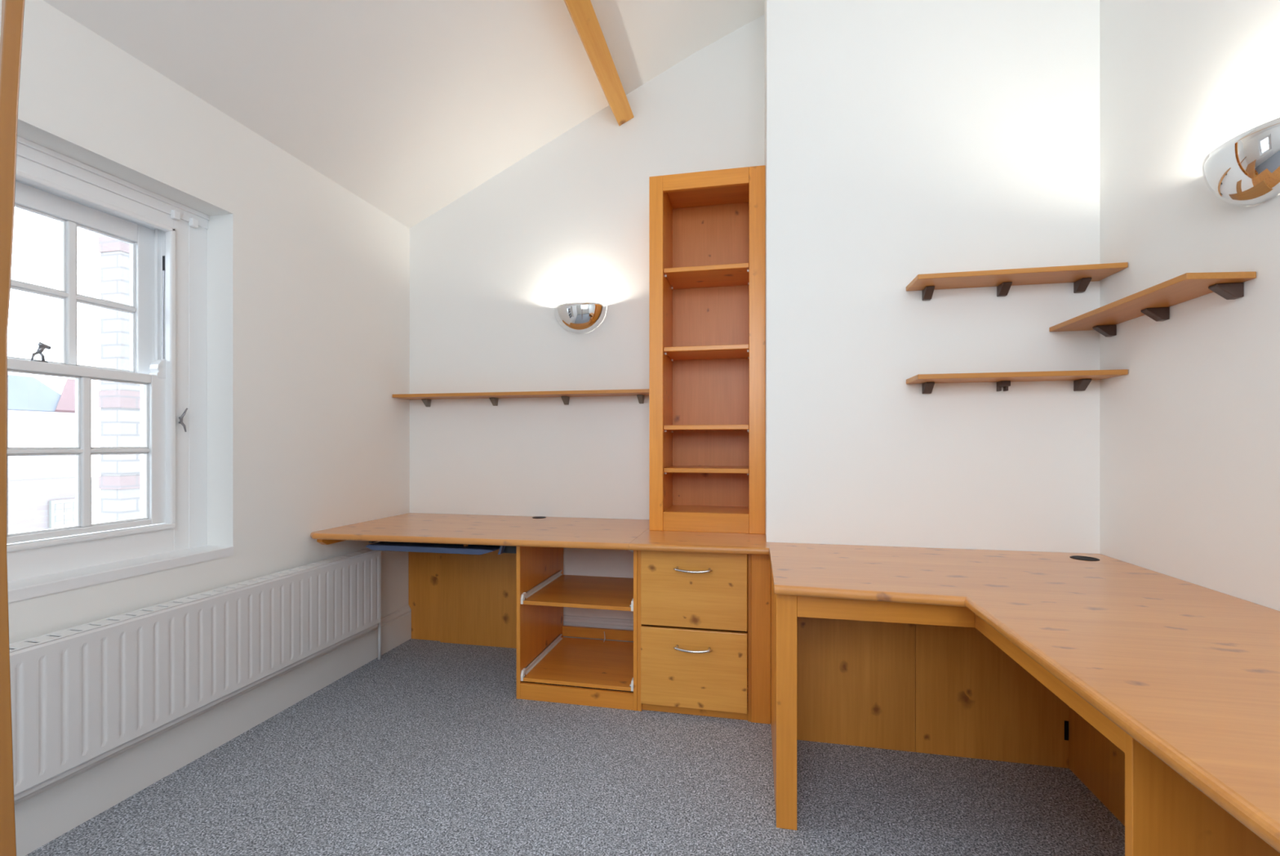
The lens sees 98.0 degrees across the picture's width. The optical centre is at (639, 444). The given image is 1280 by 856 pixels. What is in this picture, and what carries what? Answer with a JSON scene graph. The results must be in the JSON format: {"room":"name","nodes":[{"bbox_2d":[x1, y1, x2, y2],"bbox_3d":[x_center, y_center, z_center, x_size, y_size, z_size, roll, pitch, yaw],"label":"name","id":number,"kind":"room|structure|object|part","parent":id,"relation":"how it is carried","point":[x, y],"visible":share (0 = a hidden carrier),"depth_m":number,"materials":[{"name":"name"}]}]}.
{"room":"home office","nodes":[
{"label":"home office","id":0,"kind":"room"},
{"bbox_2d":[0,0,409,643],"bbox_3d":[-2.024,-0.104,1.035,0.360,2.700,5.100,0,0,12],"label":"wall","id":1,"kind":"structure","parent":0,"point":[308,280],"depth_m":2.29,"materials":[{"name":"white paint"}]},
{"bbox_2d":[6,135,233,602],"bbox_3d":[-1.839,-0.240,1.730,0.290,1.351,1.010,0,0,12],"label":"window","id":2,"kind":"structure","parent":1,"relation":"in","point":[166,237],"depth_m":2.00,"materials":[{"name":"white paint"}]},
{"bbox_3d":[-1.920,-0.500,1.744,0.016,0.477,0.605,0,0,12],"label":"moulding","id":3,"kind":"part","parent":2,"relation":"part of","materials":[{"name":"white paint"}]},
{"bbox_3d":[-1.860,0.025,1.732,0.016,0.494,0.605,0,0,12],"label":"moulding","id":4,"kind":"part","parent":2,"relation":"part of","materials":[{"name":"white paint"}]},
{"bbox_3d":[-1.919,-0.515,1.746,0.042,0.579,0.728,0,0,12],"label":"sash","id":5,"kind":"part","parent":2,"relation":"part of","materials":[{"name":"white paint"}]},
{"bbox_3d":[-1.858,0.019,1.734,0.042,0.547,0.728,0,0,12],"label":"sash","id":6,"kind":"part","parent":2,"relation":"part of","materials":[{"name":"white paint"}]},
{"bbox_3d":[-1.761,0.418,1.713,0.131,0.034,0.990,0,0,12],"label":"sill","id":7,"kind":"part","parent":2,"relation":"part of","materials":[{"name":"white paint"}]},
{"bbox_3d":[-1.793,-0.469,2.092,0.008,0.370,0.004,0,0,-2],"label":"sash cord","id":8,"kind":"part","parent":2,"relation":"part of","materials":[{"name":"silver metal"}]},
{"bbox_2d":[8,547,381,799],"bbox_3d":[-1.574,0.845,2.058,0.099,0.603,1.869,0,0,12],"label":"radiator","id":9,"kind":"object","parent":1,"relation":"attached to","point":[81,695],"visible":0.98,"depth_m":1.85,"materials":[{"name":"white metal"}]},
{"bbox_3d":[-1.601,0.740,2.031,0.008,0.376,1.784,0,0,12],"label":"panel","id":10,"kind":"part","parent":9,"relation":"part of","materials":[{"name":"white metal"}]},
{"bbox_2d":[8,547,374,652],"bbox_3d":[-1.572,0.547,2.022,0.075,0.009,1.798,0,0,12],"label":"grille","id":11,"kind":"object","parent":9,"relation":"attached to","point":[46,642],"depth_m":1.88,"materials":[{"name":"white metal"}]},
{"bbox_2d":[13,604,411,855],"bbox_3d":[-1.839,1.048,0.996,0.018,0.195,4.699,0,0,12],"label":"baseboard","id":12,"kind":"structure","parent":1,"relation":"attached to","point":[51,811],"depth_m":1.97,"materials":[{"name":"white paint"}]},
{"bbox_2d":[316,538,346,544],"bbox_3d":[-1.436,0.454,2.888,0.029,0.040,0.592,0,0,12],"label":"batten","id":13,"kind":"object","parent":1,"relation":"attached to","point":[322,541],"visible":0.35,"depth_m":2.63,"materials":[{"name":"brown wood"}]},
{"bbox_2d":[43,0,764,228],"bbox_3d":[-0.311,-1.906,0.676,3.860,1.596,5.100,0,0,12],"label":"ceiling","id":14,"kind":"structure","parent":0,"point":[409,107],"depth_m":2.40,"materials":[{"name":"white paint"}]},
{"bbox_2d":[564,0,633,125],"bbox_3d":[-0.581,-1.815,0.733,0.138,0.159,4.698,0,0,12],"label":"beam","id":15,"kind":"structure","parent":14,"relation":"attached to","point":[582,13],"depth_m":2.51,"materials":[{"name":"brown wood"}]},
{"bbox_2d":[25,638,1124,855],"bbox_3d":[-0.349,1.196,0.684,3.862,0.100,5.100,0,0,12],"label":"floor","id":16,"kind":"structure","parent":0,"point":[426,747],"depth_m":1.85,"materials":[{"name":"grey carpet"}]},
{"bbox_2d":[0,0,24,855],"bbox_3d":[-0.699,0.046,0.618,0.102,2.200,0.036,0,0,12],"label":"trim","id":17,"kind":"structure","parent":16,"relation":"on","point":[12,11],"depth_m":0.60,"materials":[{"name":"brown wood"}]},
{"bbox_2d":[408,551,439,640],"bbox_3d":[-1.252,0.790,3.266,0.233,0.712,0.013,0,0,12],"label":"panel","id":18,"kind":"object","parent":16,"relation":"on","point":[424,567],"visible":0.74,"depth_m":3.26,"materials":[{"name":"brown wood"}]},
{"bbox_2d":[440,548,516,648],"bbox_3d":[-0.798,0.790,3.154,0.730,0.712,0.020,0,0,12],"label":"panel","id":19,"kind":"object","parent":16,"relation":"on","point":[478,592],"visible":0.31,"depth_m":3.17,"materials":[{"name":"brown wood"}]},
{"bbox_2d":[516,546,637,710],"bbox_3d":[-0.226,0.790,2.729,0.557,0.712,0.574,0,0,12],"label":"base cabinet","id":20,"kind":"object","parent":16,"relation":"on","point":[544,655],"visible":0.64,"depth_m":2.60,"materials":[{"name":"brown wood"}]},
{"bbox_2d":[310,512,648,550],"bbox_3d":[-0.709,0.419,2.765,1.500,0.030,0.770,0,0,12],"label":"desktop","id":21,"kind":"structure","parent":20,"relation":"on","point":[420,527],"depth_m":2.60,"materials":[{"name":"brown wood"}]},
{"bbox_2d":[365,540,516,554],"bbox_3d":[-0.900,0.465,2.738,0.762,0.062,0.405,0,0,12],"label":"keyboard tray","id":22,"kind":"object","parent":21,"relation":"attached to","point":[464,548],"visible":0.25,"depth_m":2.55,"materials":[{"name":"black plastic"}]},
{"bbox_3d":[-0.558,0.465,2.669,0.064,0.059,0.300,0,0,12],"label":"slide plate","id":23,"kind":"part","parent":22,"relation":"part of","materials":[{"name":"black plastic"}]},
{"bbox_3d":[-0.490,0.790,2.784,0.018,0.712,0.574,0,0,12],"label":"panel","id":24,"kind":"part","parent":20,"relation":"part of","materials":[{"name":"brown wood"}]},
{"bbox_2d":[523,636,633,691],"bbox_3d":[-0.227,1.060,2.721,0.522,0.016,0.542,0,0,12],"label":"shelf","id":25,"kind":"object","parent":20,"relation":"attached to","point":[572,661],"depth_m":2.64,"materials":[{"name":"brown wood"}]},
{"bbox_2d":[523,574,633,610],"bbox_3d":[-0.230,0.713,2.706,0.522,0.017,0.514,0,0,12],"label":"shelf","id":26,"kind":"object","parent":20,"relation":"attached to","point":[608,593],"depth_m":2.63,"materials":[{"name":"brown wood"}]},
{"bbox_3d":[-0.169,1.023,3.000,0.522,0.054,0.018,0,0,12],"label":"rail","id":27,"kind":"part","parent":20,"relation":"part of","materials":[{"name":"brown wood"}]},
{"bbox_3d":[0.038,0.790,2.674,0.017,0.712,0.574,0,0,12],"label":"panel","id":28,"kind":"part","parent":20,"relation":"part of","materials":[{"name":"brown wood"}]},
{"bbox_2d":[637,550,770,724],"bbox_3d":[0.315,0.790,2.589,0.558,0.712,0.639,0,0,12],"label":"base cabinet","id":29,"kind":"object","parent":16,"relation":"on","point":[704,619],"visible":0.85,"depth_m":2.31,"materials":[{"name":"brown wood"}]},
{"bbox_3d":[0.057,0.790,2.673,0.018,0.712,0.580,0,0,12],"label":"panel","id":30,"kind":"part","parent":29,"relation":"part of","materials":[{"name":"brown wood"}]},
{"bbox_3d":[0.218,0.849,2.302,0.162,0.018,0.038,0,0,12],"label":"handle","id":31,"kind":"part","parent":29,"relation":"part of","materials":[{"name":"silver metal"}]},
{"bbox_3d":[0.218,0.521,2.302,0.162,0.018,0.038,0,0,12],"label":"handle","id":32,"kind":"part","parent":29,"relation":"part of","materials":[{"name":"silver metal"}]},
{"bbox_3d":[0.223,0.940,2.329,0.445,0.327,0.019,0,0,12],"label":"drawer","id":33,"kind":"part","parent":29,"relation":"part of","materials":[{"name":"brown wood"}]},
{"bbox_3d":[0.223,0.607,2.329,0.445,0.318,0.019,0,0,12],"label":"drawer","id":34,"kind":"part","parent":29,"relation":"part of","materials":[{"name":"brown wood"}]},
{"bbox_2d":[628,528,768,554],"bbox_3d":[0.303,0.420,2.572,0.559,0.028,0.733,0,0,12],"label":"countertop","id":35,"kind":"structure","parent":29,"relation":"on","point":[649,540],"depth_m":2.28,"materials":[{"name":"brown wood"}]},
{"bbox_2d":[648,164,765,533],"bbox_3d":[0.338,-0.428,2.726,0.534,1.668,0.322,0,0,12],"label":"bookcase","id":36,"kind":"object","parent":35,"relation":"on","point":[707,228],"visible":1,"depth_m":2.79,"materials":[{"name":"brown wood"}]},
{"bbox_3d":[0.132,-0.423,2.773,0.018,1.658,0.290,0,0,12],"label":"panel","id":37,"kind":"part","parent":36,"relation":"part of","materials":[{"name":"brown wood"}]},
{"bbox_3d":[0.304,-1.226,2.579,0.397,0.073,0.020,0,0,12],"label":"rail","id":38,"kind":"part","parent":36,"relation":"part of","materials":[{"name":"brown wood"}]},
{"bbox_3d":[0.335,0.122,2.728,0.395,0.021,0.290,0,0,12],"label":"shelf","id":39,"kind":"part","parent":36,"relation":"part of","materials":[{"name":"brown wood"}]},
{"bbox_3d":[0.335,-0.080,2.728,0.395,0.021,0.290,0,0,12],"label":"shelf","id":40,"kind":"part","parent":36,"relation":"part of","materials":[{"name":"brown wood"}]},
{"bbox_3d":[0.335,-0.449,2.728,0.395,0.021,0.290,0,0,12],"label":"shelf","id":41,"kind":"part","parent":36,"relation":"part of","materials":[{"name":"brown wood"}]},
{"bbox_3d":[0.335,-0.821,2.728,0.395,0.021,0.290,0,0,12],"label":"shelf","id":42,"kind":"part","parent":36,"relation":"part of","materials":[{"name":"brown wood"}]},
{"bbox_3d":[0.335,0.327,2.730,0.397,0.018,0.290,0,0,12],"label":"shelf","id":43,"kind":"part","parent":36,"relation":"part of","materials":[{"name":"brown wood"}]},
{"bbox_3d":[0.335,-1.241,2.730,0.397,0.018,0.290,0,0,12],"label":"panel","id":44,"kind":"part","parent":36,"relation":"part of","materials":[{"name":"brown wood"}]},
{"bbox_3d":[0.366,-0.423,2.878,0.433,1.658,0.012,0,0,12],"label":"panel","id":45,"kind":"part","parent":36,"relation":"part of","materials":[{"name":"brown wood"}]},
{"bbox_3d":[0.342,0.790,2.896,0.448,0.712,0.014,0,0,12],"label":"panel","id":46,"kind":"part","parent":29,"relation":"part of","materials":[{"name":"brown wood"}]},
{"bbox_3d":[0.512,0.790,2.580,0.014,0.712,0.576,0,0,12],"label":"panel","id":47,"kind":"part","parent":29,"relation":"part of","materials":[{"name":"brown wood"}]},
{"bbox_3d":[0.499,0.790,2.293,0.078,0.711,0.018,0,0,12],"label":"filler panel","id":48,"kind":"part","parent":29,"relation":"part of","materials":[{"name":"brown wood"}]},
{"bbox_2d":[768,542,1279,855],"bbox_3d":[0.903,0.775,1.149,1.198,0.742,2.123,0,0,12],"label":"desk","id":49,"kind":"object","parent":16,"relation":"on","point":[1160,692],"visible":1,"depth_m":1.57,"materials":[{"name":"brown wood"}]},
{"bbox_3d":[0.483,0.790,1.982,0.018,0.712,0.619,0,0,12],"label":"panel","id":50,"kind":"part","parent":49,"relation":"part of","materials":[{"name":"brown wood"}]},
{"bbox_3d":[0.439,0.790,1.665,0.060,0.712,0.018,0,0,12],"label":"leg","id":51,"kind":"part","parent":49,"relation":"part of","materials":[{"name":"brown wood"}]},
{"bbox_3d":[0.781,0.790,2.130,0.502,0.712,0.018,0,0,12],"label":"panel","id":52,"kind":"part","parent":49,"relation":"part of","materials":[{"name":"brown wood"}]},
{"bbox_3d":[1.282,0.790,2.025,0.520,0.712,0.018,0,0,12],"label":"panel","id":53,"kind":"part","parent":49,"relation":"part of","materials":[{"name":"brown wood"}]},
{"bbox_3d":[1.405,0.790,1.389,0.018,0.712,1.176,0,0,12],"label":"panel","id":54,"kind":"part","parent":49,"relation":"part of","materials":[{"name":"brown wood"}]},
{"bbox_3d":[1.115,0.790,0.839,0.652,0.712,0.020,0,0,12],"label":"support panel","id":55,"kind":"part","parent":49,"relation":"part of","materials":[{"name":"brown wood"}]},
{"bbox_2d":[409,14,764,619],"bbox_3d":[0.202,-0.754,3.072,3.762,4.000,0.200,0,0,12],"label":"wall","id":56,"kind":"structure","parent":0,"point":[567,221],"depth_m":3.11,"materials":[{"name":"white paint"}]},
{"bbox_2d":[392,388,648,406],"bbox_3d":[-0.640,-0.251,3.061,1.514,0.062,0.164,0,0,12],"label":"wall shelf","id":57,"kind":"object","parent":56,"relation":"attached to","point":[426,398],"visible":0.91,"depth_m":3.02,"materials":[{"name":"brown wood"}]},
{"bbox_2d":[554,302,606,333],"bbox_3d":[-0.338,-0.686,3.030,0.299,0.150,0.100,0,0,12],"label":"wall light","id":58,"kind":"object","parent":56,"relation":"attached to","point":[579,317],"visible":1,"depth_m":3.01,"materials":[{"name":"silver metal"}]},
{"bbox_2d":[563,614,633,641],"bbox_3d":[-0.164,1.048,3.037,0.540,0.195,0.018,0,0,12],"label":"baseboard","id":59,"kind":"structure","parent":56,"relation":"attached to","point":[568,620],"depth_m":3.05,"materials":[{"name":"white paint"}]},
{"bbox_2d":[764,0,1099,553],"bbox_3d":[1.230,-0.704,2.486,1.309,3.700,0.625,0,0,12],"label":"wall","id":60,"kind":"structure","parent":0,"point":[904,140],"depth_m":2.19,"materials":[{"name":"white paint"}]},
{"bbox_2d":[906,262,1128,300],"bbox_3d":[1.362,-0.595,2.054,0.667,0.058,0.165,0,0,12],"label":"wall shelf","id":61,"kind":"object","parent":60,"relation":"attached to","point":[1081,275],"visible":1,"depth_m":2.03,"materials":[{"name":"brown wood"}]},
{"bbox_2d":[906,368,1128,393],"bbox_3d":[1.362,-0.228,2.054,0.667,0.058,0.165,0,0,12],"label":"wall shelf","id":62,"kind":"object","parent":60,"relation":"attached to","point":[1082,379],"visible":1,"depth_m":2.02,"materials":[{"name":"brown wood"}]},
{"bbox_2d":[1099,0,1279,610],"bbox_3d":[1.443,-0.754,0.309,0.200,4.000,5.100,0,0,12],"label":"wall","id":63,"kind":"structure","parent":0,"point":[1189,437],"depth_m":1.64,"materials":[{"name":"white paint"}]},
{"bbox_2d":[1048,271,1256,337],"bbox_3d":[1.556,-0.413,1.747,0.167,0.055,0.685,0,0,12],"label":"wall shelf","id":64,"kind":"object","parent":63,"relation":"attached to","point":[1154,302],"visible":1,"depth_m":1.63,"materials":[{"name":"brown wood"}]},
{"bbox_2d":[1201,116,1279,205],"bbox_3d":[1.516,-0.681,1.395,0.100,0.150,0.299,0,0,12],"label":"wall light","id":65,"kind":"object","parent":63,"relation":"attached to","point":[1244,170],"visible":1,"depth_m":1.36,"materials":[{"name":"silver metal"}]},
{"label":"outside","id":66,"kind":"structure","parent":0,"visible":0},
{"bbox_3d":[-15.731,4.246,8.861,29.600,0.200,45.000,0,0,12],"label":"floor","id":67,"kind":"structure","parent":66,"visible":0},
{"bbox_2d":[8,374,75,533],"bbox_3d":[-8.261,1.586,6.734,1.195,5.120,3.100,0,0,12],"label":"house","id":68,"kind":"structure","parent":67,"relation":"on","point":[42,488],"depth_m":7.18,"materials":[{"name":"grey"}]},
{"bbox_3d":[-7.530,0.986,7.319,0.005,0.440,0.275,0,0,12],"label":"pane","id":69,"kind":"part","parent":68,"relation":"part of","materials":[{"name":"glass"}]},
{"bbox_2d":[98,234,140,522],"bbox_3d":[-3.076,0.946,3.303,0.162,6.400,0.133,0,0,12],"label":"brick pier","id":70,"kind":"structure","parent":67,"relation":"on","point":[119,403],"depth_m":3.25,"materials":[{"name":"white brick"}]}
]}

